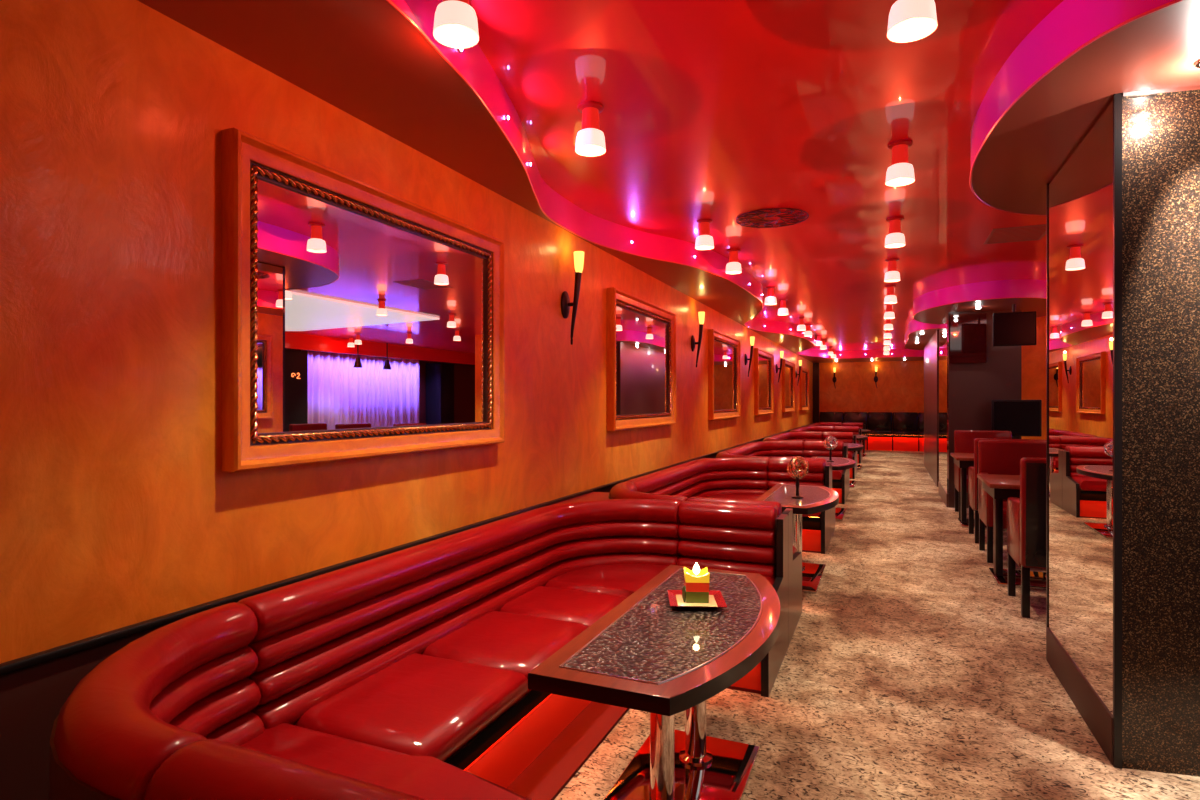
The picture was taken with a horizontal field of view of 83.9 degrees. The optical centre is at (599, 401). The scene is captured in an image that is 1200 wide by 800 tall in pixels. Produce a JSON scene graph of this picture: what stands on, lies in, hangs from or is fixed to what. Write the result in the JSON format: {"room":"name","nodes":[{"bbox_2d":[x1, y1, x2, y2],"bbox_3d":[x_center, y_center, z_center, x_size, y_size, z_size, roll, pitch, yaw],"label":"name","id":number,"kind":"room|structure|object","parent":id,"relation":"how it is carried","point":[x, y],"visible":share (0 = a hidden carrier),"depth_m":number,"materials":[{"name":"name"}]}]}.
{"room":"entertainment venue","nodes":[
{"label":"entertainment venue","id":0,"kind":"room"},
{"bbox_2d":[0,0,812,663],"bbox_3d":[1.475,0.007,8.287,0.200,2.485,21.600,0,0,23],"label":"wall","id":1,"kind":"structure","parent":0,"point":[118,507],"depth_m":1.84,"materials":[{"name":"orange paint"}]},
{"bbox_2d":[221,127,504,471],"bbox_3d":[-0.794,-0.297,2.645,0.062,1.005,1.500,0,0,23],"label":"framed mirror","id":2,"kind":"object","parent":1,"relation":"attached to","point":[359,319],"visible":1,"depth_m":2.39,"materials":[{"name":"orange wood"}]},
{"bbox_2d":[257,178,484,432],"bbox_3d":[-0.818,-0.297,2.655,0.010,0.825,1.320,0,0,23],"label":"mirror glass","id":3,"kind":"object","parent":2,"relation":"attached to","point":[367,321],"depth_m":2.47,"materials":[{"name":"multicoloured"}]},
{"bbox_2d":[0,431,789,799],"bbox_3d":[1.572,0.924,8.245,0.012,0.652,21.600,0,0,23],"label":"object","id":4,"kind":"structure","parent":1,"relation":"attached to","point":[32,698],"depth_m":1.52,"materials":[{"name":"brown"}]},
{"bbox_2d":[0,423,812,675],"bbox_3d":[1.581,0.589,8.242,0.030,0.022,21.600,0,0,23],"label":"trim","id":5,"kind":"structure","parent":1,"relation":"attached to","point":[41,657],"depth_m":1.96,"materials":[{"name":"black paint"}]},
{"bbox_2d":[561,251,583,344],"bbox_3d":[-0.159,-0.626,4.048,0.127,0.557,0.104,0,0,23],"label":"wall sconce","id":6,"kind":"object","parent":1,"relation":"attached to","point":[578,255],"visible":1,"depth_m":4.03,"materials":[{"name":"black metal"}]},
{"bbox_2d":[386,0,829,358],"bbox_3d":[1.534,-1.052,7.386,0.603,0.009,19.611,0,0,23],"label":"trim","id":7,"kind":"structure","parent":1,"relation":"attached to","point":[390,2],"depth_m":2.71,"materials":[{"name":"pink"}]},
{"bbox_2d":[607,287,675,430],"bbox_3d":[0.371,-0.297,5.371,0.062,1.005,1.500,0,0,23],"label":"framed mirror","id":8,"kind":"object","parent":1,"relation":"attached to","point":[641,334],"visible":1,"depth_m":5.25,"materials":[{"name":"orange wood"}]},
{"bbox_2d":[616,306,667,414],"bbox_3d":[0.347,-0.297,5.381,0.010,0.825,1.320,0,0,23],"label":"mirror glass","id":9,"kind":"object","parent":8,"relation":"attached to","point":[641,334],"depth_m":5.33,"materials":[{"name":"purple"}]},
{"bbox_2d":[691,312,704,366],"bbox_3d":[0.996,-0.626,6.752,0.127,0.557,0.104,0,0,23],"label":"wall sconce","id":10,"kind":"object","parent":1,"relation":"attached to","point":[701,315],"visible":1,"depth_m":6.73,"materials":[{"name":"black metal"}]},
{"bbox_2d":[708,329,740,419],"bbox_3d":[1.519,-0.297,8.056,0.062,1.005,1.500,0,0,23],"label":"framed mirror","id":11,"kind":"object","parent":1,"relation":"attached to","point":[724,351],"visible":1,"depth_m":8.03,"materials":[{"name":"orange wood"}]},
{"bbox_2d":[714,341,734,409],"bbox_3d":[1.495,-0.297,8.066,0.010,0.825,1.320,0,0,23],"label":"mirror glass","id":12,"kind":"object","parent":11,"relation":"attached to","point":[724,351],"depth_m":8.09,"materials":[{"name":"white"}]},
{"bbox_2d":[745,337,754,376],"bbox_3d":[2.097,-0.626,9.326,0.127,0.557,0.104,0,0,23],"label":"wall sconce","id":13,"kind":"object","parent":1,"relation":"attached to","point":[751,338],"visible":1,"depth_m":9.31,"materials":[{"name":"black metal"}]},
{"bbox_2d":[754,348,773,414],"bbox_3d":[2.631,-0.297,10.659,0.062,1.005,1.500,0,0,23],"label":"framed mirror","id":14,"kind":"object","parent":1,"relation":"attached to","point":[763,360],"visible":1,"depth_m":10.69,"materials":[{"name":"orange wood"}]},
{"bbox_2d":[759,357,769,407],"bbox_3d":[2.607,-0.297,10.669,0.010,0.825,1.320,0,0,23],"label":"mirror glass","id":15,"kind":"object","parent":14,"relation":"attached to","point":[764,362],"depth_m":10.77,"materials":[{"name":"white"}]},
{"bbox_2d":[776,351,783,381],"bbox_3d":[3.236,-0.626,11.993,0.127,0.557,0.104,0,0,23],"label":"wall sconce","id":16,"kind":"object","parent":1,"relation":"attached to","point":[781,352],"visible":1,"depth_m":11.97,"materials":[{"name":"black metal"}]},
{"bbox_2d":[782,359,794,411],"bbox_3d":[3.770,-0.297,13.325,0.062,1.005,1.500,0,0,23],"label":"framed mirror","id":17,"kind":"object","parent":1,"relation":"attached to","point":[788,368],"visible":1,"depth_m":13.35,"materials":[{"name":"orange wood"}]},
{"bbox_2d":[785,366,791,406],"bbox_3d":[3.746,-0.297,13.336,0.010,0.825,1.320,0,0,23],"label":"mirror glass","id":18,"kind":"object","parent":17,"relation":"attached to","point":[788,369],"depth_m":13.45,"materials":[{"name":"white"}]},
{"bbox_2d":[796,360,801,385],"bbox_3d":[4.356,-0.626,14.614,0.127,0.557,0.104,0,0,23],"label":"wall sconce","id":19,"kind":"object","parent":1,"relation":"attached to","point":[800,361],"visible":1,"depth_m":14.59,"materials":[{"name":"black metal"}]},
{"bbox_2d":[799,367,808,409],"bbox_3d":[4.890,-0.297,15.946,0.062,1.005,1.500,0,0,23],"label":"framed mirror","id":20,"kind":"object","parent":1,"relation":"attached to","point":[804,374],"visible":1,"depth_m":15.93,"materials":[{"name":"orange wood"}]},
{"bbox_2d":[802,372,806,405],"bbox_3d":[4.866,-0.297,15.956,0.010,0.825,1.320,0,0,23],"label":"mirror glass","id":21,"kind":"object","parent":20,"relation":"attached to","point":[804,374],"depth_m":16.13,"materials":[{"name":"orange"}]},
{"bbox_2d":[137,0,828,358],"bbox_3d":[1.527,-1.143,7.389,0.602,0.185,19.610,0,0,23],"label":"ceiling","id":22,"kind":"structure","parent":0,"point":[365,59],"depth_m":2.30,"materials":[{"name":"brown paint"}]},
{"bbox_2d":[469,0,1063,350],"bbox_3d":[5.521,-1.295,6.558,9.000,0.120,22.000,0,0,23],"label":"ceiling","id":23,"kind":"structure","parent":0,"point":[721,111],"depth_m":3.00,"materials":[{"name":"red paint"}]},
{"bbox_2d":[433,0,478,48],"bbox_3d":[-0.414,-1.143,1.920,0.130,0.185,0.130,0,0,23],"label":"ceiling lamp","id":24,"kind":"object","parent":23,"relation":"attached to","point":[455,21],"visible":1,"depth_m":1.89,"materials":[{"name":"white glass"}]},
{"bbox_2d":[575,101,605,156],"bbox_3d":[-0.040,-1.143,2.796,0.130,0.185,0.130,0,0,23],"label":"ceiling lamp","id":25,"kind":"object","parent":23,"relation":"attached to","point":[590,141],"visible":1,"depth_m":2.76,"materials":[{"name":"white glass"}]},
{"bbox_2d":[695,219,713,249],"bbox_3d":[0.715,-1.143,4.561,0.130,0.185,0.130,0,0,23],"label":"ceiling lamp","id":26,"kind":"object","parent":23,"relation":"attached to","point":[704,241],"visible":1,"depth_m":4.53,"materials":[{"name":"white glass"}]},
{"bbox_2d":[725,248,741,273],"bbox_3d":[1.089,-1.143,5.436,0.130,0.185,0.130,0,0,23],"label":"ceiling lamp","id":27,"kind":"object","parent":23,"relation":"attached to","point":[733,267],"visible":1,"depth_m":5.40,"materials":[{"name":"white glass"}]},
{"bbox_2d":[765,286,776,304],"bbox_3d":[1.843,-1.143,7.202,0.130,0.185,0.130,0,0,23],"label":"ceiling lamp","id":28,"kind":"object","parent":23,"relation":"attached to","point":[770,299],"visible":1,"depth_m":7.17,"materials":[{"name":"white glass"}]},
{"bbox_2d":[736,208,808,227],"bbox_3d":[1.156,-1.230,4.487,0.475,0.008,0.475,0,0,-18],"label":"ceiling vent","id":29,"kind":"object","parent":23,"relation":"in","point":[777,211],"visible":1,"depth_m":4.47,"materials":[{"name":"red"}]},
{"bbox_2d":[778,299,788,314],"bbox_3d":[2.217,-1.143,8.078,0.130,0.185,0.130,0,0,23],"label":"ceiling lamp","id":30,"kind":"object","parent":23,"relation":"attached to","point":[782,310],"visible":1,"depth_m":8.04,"materials":[{"name":"white glass"}]},
{"bbox_2d":[797,317,805,330],"bbox_3d":[2.971,-1.143,9.843,0.130,0.185,0.130,0,0,23],"label":"ceiling lamp","id":31,"kind":"object","parent":23,"relation":"attached to","point":[801,327],"visible":1,"depth_m":9.81,"materials":[{"name":"white glass"}]},
{"bbox_2d":[804,324,811,336],"bbox_3d":[3.345,-1.143,10.719,0.130,0.185,0.130,0,0,23],"label":"ceiling lamp","id":32,"kind":"object","parent":23,"relation":"attached to","point":[808,332],"visible":0.98,"depth_m":10.68,"materials":[{"name":"white glass"}]},
{"bbox_2d":[815,335,822,345],"bbox_3d":[4.100,-1.143,12.484,0.130,0.185,0.130,0,0,23],"label":"ceiling lamp","id":33,"kind":"object","parent":23,"relation":"attached to","point":[818,342],"visible":1,"depth_m":12.45,"materials":[{"name":"white glass"}]},
{"bbox_2d":[820,340,826,348],"bbox_3d":[4.474,-1.143,13.360,0.130,0.185,0.130,0,0,23],"label":"ceiling lamp","id":34,"kind":"object","parent":23,"relation":"attached to","point":[823,346],"visible":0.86,"depth_m":13.32,"materials":[{"name":"white glass"}]},
{"bbox_2d":[828,347,833,354],"bbox_3d":[5.228,-1.143,15.125,0.130,0.185,0.130,0,0,23],"label":"ceiling lamp","id":35,"kind":"object","parent":23,"relation":"attached to","point":[830,352],"visible":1,"depth_m":15.09,"materials":[{"name":"white glass"}]},
{"bbox_2d":[883,338,890,344],"bbox_3d":[5.314,-1.143,12.340,0.130,0.185,0.130,0,0,23],"label":"ceiling lamp","id":36,"kind":"object","parent":23,"relation":"attached to","point":[887,341],"visible":0.72,"depth_m":12.30,"materials":[{"name":"white glass"}]},
{"bbox_2d":[884,330,891,337],"bbox_3d":[4.760,-1.143,11.033,0.130,0.185,0.130,0,0,23],"label":"ceiling lamp","id":37,"kind":"object","parent":23,"relation":"attached to","point":[887,334],"visible":0.75,"depth_m":10.99,"materials":[{"name":"white glass"}]},
{"bbox_2d":[884,319,892,329],"bbox_3d":[4.206,-1.143,9.727,0.130,0.185,0.130,0,0,23],"label":"ceiling lamp","id":38,"kind":"object","parent":23,"relation":"attached to","point":[888,326],"visible":0.86,"depth_m":9.69,"materials":[{"name":"white glass"}]},
{"bbox_2d":[884,304,894,318],"bbox_3d":[3.652,-1.143,8.420,0.130,0.185,0.130,0,0,23],"label":"ceiling lamp","id":39,"kind":"object","parent":23,"relation":"attached to","point":[889,314],"visible":0.93,"depth_m":8.39,"materials":[{"name":"white glass"}]},
{"bbox_2d":[884,285,896,303],"bbox_3d":[3.098,-1.143,7.114,0.130,0.185,0.130,0,0,23],"label":"ceiling lamp","id":40,"kind":"object","parent":23,"relation":"attached to","point":[890,298],"visible":1,"depth_m":7.08,"materials":[{"name":"white glass"}]},
{"bbox_2d":[884,258,899,281],"bbox_3d":[2.544,-1.143,5.807,0.130,0.185,0.130,0,0,23],"label":"ceiling lamp","id":41,"kind":"object","parent":23,"relation":"attached to","point":[892,275],"visible":1,"depth_m":5.77,"materials":[{"name":"white glass"}]},
{"bbox_2d":[885,216,905,247],"bbox_3d":[1.990,-1.143,4.501,0.130,0.185,0.130,0,0,23],"label":"ceiling lamp","id":42,"kind":"object","parent":23,"relation":"attached to","point":[895,238],"visible":1,"depth_m":4.47,"materials":[{"name":"white glass"}]},
{"bbox_2d":[885,139,914,186],"bbox_3d":[1.437,-1.143,3.194,0.130,0.185,0.130,0,0,23],"label":"ceiling lamp","id":43,"kind":"object","parent":23,"relation":"attached to","point":[900,172],"visible":1,"depth_m":3.16,"materials":[{"name":"white glass"}]},
{"bbox_2d":[887,0,937,42],"bbox_3d":[0.883,-1.143,1.888,0.130,0.185,0.130,0,0,23],"label":"ceiling lamp","id":44,"kind":"object","parent":23,"relation":"attached to","point":[909,20],"visible":1,"depth_m":1.87,"materials":[{"name":"white glass"}]},
{"bbox_2d":[984,224,1045,243],"bbox_3d":[3.083,-1.233,4.925,0.380,0.004,0.500,0,0,23],"label":"ceiling vent","id":45,"kind":"object","parent":23,"relation":"in","point":[991,235],"visible":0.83,"depth_m":4.92,"materials":[{"name":"brown metal"}]},
{"bbox_2d":[807,349,923,362],"bbox_3d":[9.430,-1.143,15.708,8.600,0.185,1.700,0,0,23],"label":"ceiling","id":46,"kind":"structure","parent":0,"point":[897,354],"depth_m":16.19,"materials":[{"name":"brown paint"}]},
{"bbox_2d":[819,361,923,431],"bbox_3d":[9.804,0.007,16.582,9.000,2.485,0.200,0,0,23],"label":"wall","id":47,"kind":"structure","parent":0,"point":[900,384],"depth_m":17.60,"materials":[{"name":"orange paint"}]},
{"bbox_2d":[813,363,818,422],"bbox_3d":[5.860,0.007,18.093,0.160,2.485,0.120,0,0,23],"label":"trim","id":48,"kind":"structure","parent":47,"relation":"attached to","point":[815,365],"depth_m":18.04,"materials":[{"name":"black paint"}]},
{"bbox_2d":[832,368,836,388],"bbox_3d":[6.291,-0.626,17.905,0.104,0.557,0.127,0,0,23],"label":"wall sconce","id":49,"kind":"object","parent":47,"relation":"attached to","point":[834,379],"visible":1,"depth_m":17.89,"materials":[{"name":"black metal"}]},
{"bbox_2d":[874,367,877,386],"bbox_3d":[7.238,-0.626,17.500,0.104,0.557,0.127,0,0,23],"label":"wall sconce","id":50,"kind":"object","parent":47,"relation":"attached to","point":[875,377],"visible":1,"depth_m":17.48,"materials":[{"name":"black metal"}]},
{"bbox_2d":[554,450,1199,799],"bbox_3d":[5.521,1.310,6.558,9.000,0.120,22.000,0,0,23],"label":"floor","id":51,"kind":"structure","parent":0,"point":[908,673],"depth_m":2.84,"materials":[{"name":"carpet"}]},
{"bbox_2d":[49,499,787,799],"bbox_3d":[-0.225,0.888,2.326,1.338,0.724,2.876,0,0,23],"label":"sofa","id":52,"kind":"object","parent":51,"relation":"on","point":[402,674],"visible":0.95,"depth_m":1.96,"materials":[{"name":"red leather"}]},
{"bbox_2d":[241,723,531,799],"bbox_3d":[-0.513,0.902,1.351,1.035,0.105,0.581,0,0,23],"label":"seat cushion","id":53,"kind":"object","parent":52,"relation":"on","point":[394,768],"depth_m":1.57,"materials":[{"name":"red leather"}]},
{"bbox_2d":[293,653,527,760],"bbox_3d":[-0.554,0.902,1.980,0.485,0.105,0.527,0,0,23],"label":"seat cushion","id":54,"kind":"object","parent":52,"relation":"on","point":[415,704],"depth_m":1.89,"materials":[{"name":"red leather"}]},
{"bbox_2d":[422,611,588,692],"bbox_3d":[-0.351,0.902,2.455,0.485,0.105,0.492,0,0,23],"label":"seat cushion","id":55,"kind":"object","parent":52,"relation":"on","point":[511,641],"depth_m":2.37,"materials":[{"name":"red leather"}]},
{"bbox_2d":[500,586,624,625],"bbox_3d":[-0.175,0.902,2.867,0.485,0.105,0.387,0,0,23],"label":"seat cushion","id":56,"kind":"object","parent":52,"relation":"on","point":[585,607],"depth_m":2.81,"materials":[{"name":"red leather"}]},
{"bbox_2d":[545,564,774,598],"bbox_3d":[0.280,0.902,3.207,1.035,0.105,0.581,0,0,23],"label":"seat cushion","id":57,"kind":"object","parent":52,"relation":"on","point":[623,580],"depth_m":3.24,"materials":[{"name":"red leather"}]},
{"bbox_2d":[528,565,779,799],"bbox_3d":[0.286,0.953,2.063,0.505,0.594,1.170,0,0,23],"label":"table","id":58,"kind":"object","parent":51,"relation":"on","point":[647,654],"visible":0.95,"depth_m":1.92,"materials":[{"name":"brown wood"}]},
{"bbox_2d":[668,590,726,608],"bbox_3d":[0.314,0.649,2.177,0.178,0.017,0.178,0,0,3],"label":"saucer","id":59,"kind":"object","parent":58,"relation":"on","point":[716,600],"visible":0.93,"depth_m":2.15,"materials":[{"name":"red ceramic"}]},
{"bbox_2d":[682,562,709,602],"bbox_3d":[0.311,0.588,2.182,0.086,0.122,0.077,0,0,3],"label":"candle","id":60,"kind":"object","parent":59,"relation":"on","point":[695,589],"visible":1,"depth_m":2.15,"materials":[{"name":"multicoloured wax"}]},
{"bbox_2d":[558,458,830,646],"bbox_3d":[0.906,0.888,4.974,1.338,0.724,2.876,0,0,23],"label":"sofa","id":61,"kind":"object","parent":51,"relation":"on","point":[743,481],"visible":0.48,"depth_m":5.54,"materials":[{"name":"red leather"}]},
{"bbox_2d":[706,494,820,516],"bbox_3d":[1.412,0.902,5.856,1.035,0.105,0.581,0,0,23],"label":"seat cushion","id":62,"kind":"object","parent":61,"relation":"on","point":[725,496],"depth_m":5.95,"materials":[{"name":"red leather"}]},
{"bbox_2d":[697,441,846,537],"bbox_3d":[2.038,0.888,7.622,1.338,0.724,2.876,0,0,23],"label":"sofa","id":63,"kind":"object","parent":51,"relation":"on","point":[761,449],"visible":0.28,"depth_m":8.58,"materials":[{"name":"red leather"}]},
{"bbox_2d":[832,470,842,479],"bbox_3d":[2.543,0.902,8.504,1.035,0.105,0.581,0,0,23],"label":"seat cushion","id":64,"kind":"object","parent":63,"relation":"on","point":[836,475],"depth_m":8.14,"materials":[{"name":"red leather"}]},
{"bbox_2d":[756,484,838,593],"bbox_3d":[1.418,0.953,4.712,0.505,0.594,1.170,0,0,23],"label":"table","id":65,"kind":"object","parent":51,"relation":"on","point":[816,499],"visible":0.6,"depth_m":4.62,"materials":[{"name":"grey"}]},
{"bbox_2d":[787,456,808,498],"bbox_3d":[1.361,0.516,4.555,0.134,0.285,0.170,0,0,1],"label":"sculpture","id":66,"kind":"object","parent":65,"relation":"on","point":[796,461],"visible":1,"depth_m":4.54,"materials":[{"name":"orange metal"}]},
{"bbox_2d":[763,432,855,496],"bbox_3d":[3.169,0.888,10.271,1.338,0.724,2.876,0,0,23],"label":"sofa","id":67,"kind":"object","parent":51,"relation":"on","point":[844,437],"visible":0.2,"depth_m":11.25,"materials":[{"name":"red leather"}]},
{"bbox_2d":[848,452,852,458],"bbox_3d":[3.675,0.902,11.152,1.035,0.105,0.581,0,0,23],"label":"seat cushion","id":68,"kind":"object","parent":67,"relation":"on","point":[850,454],"depth_m":10.78,"materials":[{"name":"red leather"}]},
{"bbox_2d":[790,426,861,473],"bbox_3d":[4.301,0.888,12.919,1.338,0.724,2.876,0,0,23],"label":"sofa","id":69,"kind":"object","parent":51,"relation":"on","point":[855,430],"visible":0.19,"depth_m":13.95,"materials":[{"name":"red leather"}]},
{"bbox_2d":[820,412,842,422],"bbox_3d":[6.134,0.765,17.715,0.600,0.970,0.560,0,0,23],"label":"bench","id":70,"kind":"object","parent":51,"relation":"on","point":[824,416],"visible":0.23,"depth_m":17.86,"materials":[{"name":"black leather"}]},
{"bbox_2d":[811,457,855,520],"bbox_3d":[2.550,0.953,7.360,0.505,0.594,1.170,0,0,23],"label":"table","id":71,"kind":"object","parent":51,"relation":"on","point":[839,463],"visible":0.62,"depth_m":7.20,"materials":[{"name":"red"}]},
{"bbox_2d":[824,435,837,461],"bbox_3d":[2.539,0.516,7.314,0.134,0.285,0.170,0,0,1],"label":"sculpture","id":72,"kind":"object","parent":71,"relation":"on","point":[830,439],"visible":1,"depth_m":7.30,"materials":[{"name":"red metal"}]},
{"bbox_2d":[807,422,864,452],"bbox_3d":[5.433,0.888,15.568,1.338,0.724,2.876,0,0,23],"label":"sofa","id":73,"kind":"object","parent":51,"relation":"on","point":[848,424],"visible":0.09,"depth_m":16.59,"materials":[{"name":"red leather"}]},
{"bbox_2d":[844,443,862,487],"bbox_3d":[3.681,0.953,10.009,0.505,0.594,1.170,0,0,23],"label":"table","id":74,"kind":"object","parent":51,"relation":"on","point":[851,446],"visible":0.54,"depth_m":9.76,"materials":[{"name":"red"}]},
{"bbox_2d":[843,412,867,449],"bbox_3d":[6.685,0.765,17.479,0.600,0.970,0.560,0,0,23],"label":"bench","id":75,"kind":"object","parent":51,"relation":"on","point":[852,417],"visible":0.36,"depth_m":17.59,"materials":[{"name":"black leather"}]},
{"bbox_2d":[853,435,867,468],"bbox_3d":[4.813,0.953,12.657,0.505,0.594,1.170,0,0,23],"label":"table","id":76,"kind":"object","parent":51,"relation":"on","point":[858,437],"visible":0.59,"depth_m":12.39,"materials":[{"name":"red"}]},
{"bbox_2d":[859,429,870,456],"bbox_3d":[5.944,0.953,15.305,0.505,0.594,1.170,0,0,23],"label":"table","id":77,"kind":"object","parent":51,"relation":"on","point":[863,430],"visible":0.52,"depth_m":15.10,"materials":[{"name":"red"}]},
{"bbox_2d":[867,412,892,450],"bbox_3d":[7.237,0.765,17.243,0.600,0.970,0.560,0,0,23],"label":"bench","id":78,"kind":"object","parent":51,"relation":"on","point":[880,437],"visible":0.91,"depth_m":17.17,"materials":[{"name":"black leather"}]},
{"bbox_2d":[893,412,918,450],"bbox_3d":[7.789,0.765,17.008,0.600,0.970,0.560,0,0,23],"label":"bench","id":79,"kind":"object","parent":51,"relation":"on","point":[905,424],"visible":0.96,"depth_m":16.93,"materials":[{"name":"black leather"}]},
{"bbox_2d":[918,412,923,451],"bbox_3d":[8.341,0.765,16.772,0.600,0.970,0.560,0,0,23],"label":"bench","id":80,"kind":"object","parent":51,"relation":"on","point":[920,414],"visible":0.35,"depth_m":16.99,"materials":[{"name":"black leather"}]},
{"bbox_2d":[950,453,1006,530],"bbox_3d":[3.992,0.897,6.646,0.840,0.705,0.670,0,0,23],"label":"dining table","id":81,"kind":"object","parent":51,"relation":"on","point":[963,461],"visible":0.34,"depth_m":6.75,"materials":[{"name":"black paint"}]},
{"bbox_2d":[954,430,1011,517],"bbox_3d":[4.204,0.787,7.281,0.560,0.925,0.564,0,0,23],"label":"armchair","id":82,"kind":"object","parent":51,"relation":"on","point":[963,439],"visible":0.32,"depth_m":7.48,"materials":[{"name":"red leather"}]},
{"bbox_2d":[968,438,1045,543],"bbox_3d":[3.648,0.787,5.981,0.560,0.925,0.564,0,0,23],"label":"armchair","id":83,"kind":"object","parent":51,"relation":"on","point":[972,471],"visible":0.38,"depth_m":5.87,"materials":[{"name":"red leather"}]},
{"bbox_2d":[977,474,1045,590],"bbox_3d":[3.104,0.897,4.568,0.840,0.705,0.670,0,0,23],"label":"dining table","id":84,"kind":"object","parent":51,"relation":"on","point":[999,487],"visible":0.36,"depth_m":4.67,"materials":[{"name":"brown wood"}]},
{"bbox_2d":[978,440,1045,562],"bbox_3d":[3.363,0.787,5.313,0.560,0.925,0.564,0,0,23],"label":"armchair","id":85,"kind":"object","parent":51,"relation":"on","point":[1001,457],"visible":0.3,"depth_m":5.49,"materials":[{"name":"red leather"}]},
{"bbox_2d":[991,400,1041,438],"bbox_3d":[4.693,0.615,7.521,0.480,1.270,0.160,0,0,23],"label":"monitor","id":86,"kind":"object","parent":51,"relation":"on","point":[1020,417],"visible":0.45,"depth_m":7.49,"materials":[{"name":"black"}]},
{"bbox_2d":[1007,457,1045,617],"bbox_3d":[2.788,0.787,3.967,0.560,0.925,0.564,0,0,23],"label":"armchair","id":87,"kind":"object","parent":51,"relation":"on","point":[1026,514],"visible":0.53,"depth_m":3.83,"materials":[{"name":"red leather"}]},
{"bbox_2d":[905,320,938,349],"bbox_3d":[6.003,-1.143,11.515,1.308,0.185,4.545,0,0,23],"label":"ceiling","id":88,"kind":"structure","parent":0,"point":[913,325],"depth_m":10.56,"materials":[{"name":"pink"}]},
{"bbox_2d":[924,330,938,486],"bbox_3d":[5.778,0.100,11.358,0.300,2.300,3.570,0,0,23],"label":"wall partition","id":89,"kind":"structure","parent":0,"point":[931,350],"depth_m":10.69,"materials":[{"name":"red"}]},
{"bbox_2d":[905,328,938,349],"bbox_3d":[6.003,-1.051,11.515,1.318,0.009,4.555,0,0,23],"label":"trim","id":90,"kind":"structure","parent":89,"relation":"attached to","point":[931,328],"depth_m":9.98,"materials":[{"name":"red"}]},
{"bbox_2d":[938,311,1020,507],"bbox_3d":[4.693,0.100,8.288,0.782,2.300,1.370,0,0,23],"label":"wall pillar","id":91,"kind":"structure","parent":0,"point":[974,372],"depth_m":7.79,"materials":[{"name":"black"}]},
{"bbox_2d":[913,279,1045,323],"bbox_3d":[4.587,-1.143,7.936,1.560,0.185,2.500,0,0,23],"label":"ceiling","id":92,"kind":"structure","parent":0,"point":[1020,287],"depth_m":7.13,"materials":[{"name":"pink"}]},
{"bbox_2d":[993,304,1035,345],"bbox_3d":[4.460,-0.825,7.181,0.400,0.450,0.059,0,0,23],"label":"monitor","id":93,"kind":"object","parent":92,"relation":"hanging from","point":[1013,328],"visible":1,"depth_m":7.15,"materials":[{"name":"black plastic"}]},
{"bbox_2d":[1021,316,1045,439],"bbox_3d":[6.434,0.007,8.696,1.800,2.485,0.150,0,0,23],"label":"wall partition","id":94,"kind":"structure","parent":0,"point":[1033,357],"depth_m":8.88,"materials":[{"name":"orange paint"}]},
{"bbox_2d":[913,297,1045,323],"bbox_3d":[4.587,-1.051,7.936,1.570,0.009,2.510,0,0,23],"label":"trim","id":95,"kind":"structure","parent":94,"relation":"attached to","point":[1008,297],"depth_m":6.97,"materials":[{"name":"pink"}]},
{"bbox_2d":[971,0,1199,214],"bbox_3d":[2.731,-1.143,2.342,2.462,0.185,2.759,0,0,23],"label":"ceiling","id":96,"kind":"structure","parent":0,"point":[1160,49],"depth_m":2.23,"materials":[{"name":"brown"}]},
{"bbox_2d":[969,0,1183,215],"bbox_3d":[2.731,-1.051,2.342,2.472,0.009,2.769,0,0,23],"label":"trim","id":97,"kind":"structure","parent":96,"relation":"attached to","point":[1173,2],"depth_m":2.09,"materials":[{"name":"red"}]},
{"bbox_2d":[1195,59,1199,67],"bbox_3d":[1.880,-1.036,2.046,0.084,0.025,0.084,0,0,23],"label":"recessed light","id":98,"kind":"object","parent":96,"relation":"in","point":[1197,63],"visible":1,"depth_m":2.06,"materials":[{"name":"silver metal"}]},
{"bbox_2d":[1046,85,1199,775],"bbox_3d":[2.397,0.100,2.638,0.904,2.300,1.175,0,0,23],"label":"wall pillar","id":99,"kind":"structure","parent":0,"point":[1123,211],"depth_m":2.27,"materials":[{"name":"brown mirror"}]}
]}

